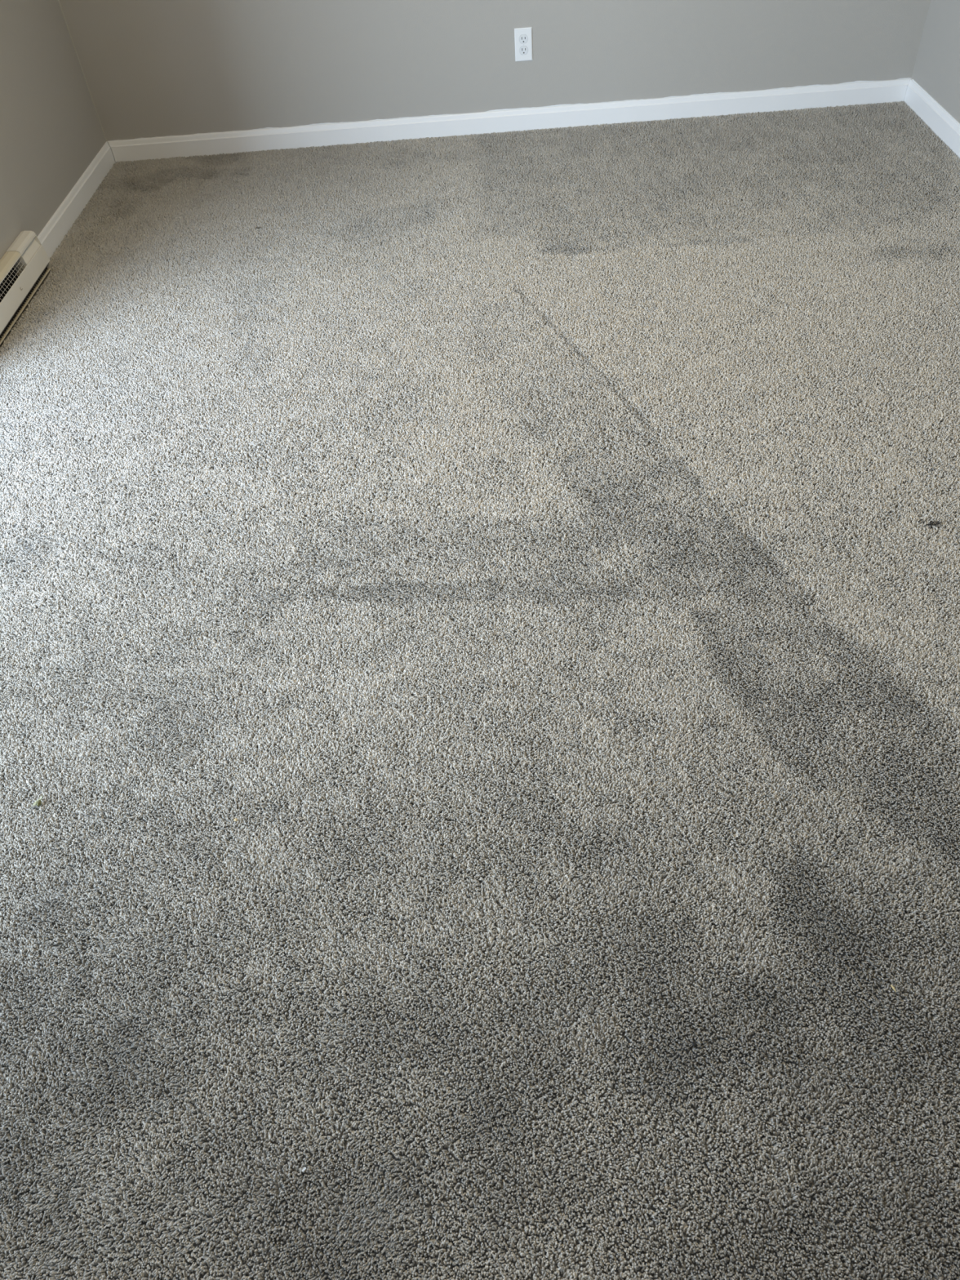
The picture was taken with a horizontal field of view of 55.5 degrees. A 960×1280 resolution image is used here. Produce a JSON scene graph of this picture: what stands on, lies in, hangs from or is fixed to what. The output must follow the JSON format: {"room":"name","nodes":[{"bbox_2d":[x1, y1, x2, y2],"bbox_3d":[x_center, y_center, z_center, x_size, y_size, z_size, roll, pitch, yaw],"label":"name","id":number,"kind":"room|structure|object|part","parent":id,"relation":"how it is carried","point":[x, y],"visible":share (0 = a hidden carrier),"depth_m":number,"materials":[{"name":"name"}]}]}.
{"room":"empty carpeted room","nodes":[
{"label":"empty carpeted room","id":0,"kind":"room"},
{"bbox_2d":[0,0,106,259],"bbox_3d":[-1.709,-0.864,1.196,0.140,2.451,5.537,-3,47,2],"label":"wall","id":1,"kind":"structure","parent":0,"point":[51,130],"depth_m":3.33,"materials":[{"name":"paint"}]},
{"bbox_2d":[0,230,50,344],"bbox_3d":[-1.551,-1.136,2.989,0.059,0.139,0.640,-3,47,2],"label":"baseboard heater","id":2,"kind":"object","parent":1,"relation":"attached to","point":[25,264],"visible":1,"depth_m":3.06,"materials":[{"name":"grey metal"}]},
{"bbox_2d":[0,259,25,297],"bbox_3d":[-1.542,-1.103,2.909,0.023,0.043,0.483,-3,47,2],"label":"grille","id":3,"kind":"object","parent":2,"relation":"attached to","point":[16,282],"depth_m":3.00,"materials":[{"name":"grey metal"}]},
{"bbox_2d":[0,265,47,340],"bbox_3d":[-1.536,-1.100,3.026,0.008,0.024,0.637,-3,47,2],"label":"grille","id":4,"kind":"object","parent":2,"relation":"attached to","point":[29,291],"depth_m":3.05,"materials":[{"name":"grey metal"}]},
{"bbox_3d":[-1.553,-1.089,3.038,0.048,0.004,0.638,-3,47,2],"label":"rail","id":5,"kind":"part","parent":2,"relation":"part of","materials":[{"name":"metal"}]},
{"bbox_3d":[-1.547,-1.335,3.129,0.020,0.035,0.153,-3,47,2],"label":"blank plate","id":6,"kind":"part","parent":2,"relation":"part of","materials":[{"name":"metal"}]},
{"bbox_3d":[-1.556,-1.371,3.204,0.059,0.138,0.002,-3,47,2],"label":"plate","id":7,"kind":"part","parent":2,"relation":"part of","materials":[{"name":"metal"}]},
{"bbox_2d":[37,141,115,258],"bbox_3d":[-1.583,-1.674,3.538,0.012,0.088,1.177,-3,47,2],"label":"baseboard","id":8,"kind":"structure","parent":1,"relation":"attached to","point":[54,232],"depth_m":3.56,"materials":[{"name":"paint"}]},
{"bbox_2d":[57,0,106,140],"bbox_3d":[-1.677,-2.934,3.035,0.004,2.358,0.004,-3,47,2],"label":"wall corner","id":9,"kind":"structure","parent":1,"relation":"attached to","point":[58,0],"depth_m":3.70,"materials":[{"name":"grey paint"}]},
{"bbox_2d":[0,103,959,1279],"bbox_3d":[0.137,-0.093,2.069,3.670,0.120,5.817,-3,47,2],"label":"floor","id":10,"kind":"structure","parent":0,"point":[789,979],"depth_m":1.50,"materials":[{"name":"grey carpet"}]},
{"bbox_2d":[0,100,959,1279],"bbox_3d":[0.133,-0.130,2.013,3.365,0.010,5.533,-3,47,2],"label":"carpet","id":11,"kind":"structure","parent":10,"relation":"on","point":[155,169],"depth_m":1.82,"materials":[{"name":"grey carpet"}]},
{"bbox_2d":[917,518,942,526],"bbox_3d":[1.012,-0.266,2.050,0.053,0.004,0.028,-3,47,2],"label":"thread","id":12,"kind":"object","parent":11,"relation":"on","point":[931,522],"visible":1,"depth_m":2.04,"materials":[{"name":"black fabric"}]},
{"bbox_2d":[59,0,930,141],"bbox_3d":[0.015,-3.049,3.048,3.670,2.451,0.140,-3,47,2],"label":"wall","id":13,"kind":"structure","parent":0,"point":[152,68],"depth_m":3.68,"materials":[{"name":"paint"}]},
{"bbox_2d":[106,78,911,162],"bbox_3d":[0.095,-2.195,3.864,3.386,0.088,0.012,-3,47,2],"label":"baseboard","id":14,"kind":"structure","parent":13,"relation":"attached to","point":[886,91],"depth_m":3.85,"materials":[{"name":"paint"}]},
{"bbox_2d":[514,26,533,61],"bbox_3d":[0.175,-2.389,3.658,0.070,0.114,0.007,-3,47,2],"label":"power outlet","id":15,"kind":"object","parent":13,"relation":"attached to","point":[522,36],"visible":1,"depth_m":3.65,"materials":[{"name":"white plastic"}]},
{"bbox_2d":[519,45,528,54],"bbox_3d":[0.176,-2.375,3.671,0.035,0.030,0.001,-3,47,2],"label":"receptacle","id":16,"kind":"object","parent":15,"relation":"attached to","point":[523,50],"depth_m":3.67,"materials":[{"name":"white plastic"}]},
{"bbox_2d":[519,34,528,43],"bbox_3d":[0.174,-2.401,3.643,0.035,0.030,0.001,-3,47,2],"label":"receptacle","id":17,"kind":"object","parent":15,"relation":"attached to","point":[523,38],"depth_m":3.64,"materials":[{"name":"white plastic"}]},
{"bbox_2d":[911,0,959,123],"bbox_3d":[1.813,-1.058,1.054,0.140,2.451,5.537,-3,47,2],"label":"wall","id":18,"kind":"structure","parent":0,"point":[936,69],"depth_m":3.50,"materials":[{"name":"paint"}]},
{"bbox_2d":[903,78,959,158],"bbox_3d":[1.815,-0.255,1.925,0.012,0.088,5.537,-3,47,2],"label":"baseboard","id":19,"kind":"structure","parent":18,"relation":"attached to","point":[939,121],"depth_m":3.57,"materials":[{"name":"paint"}]}
]}

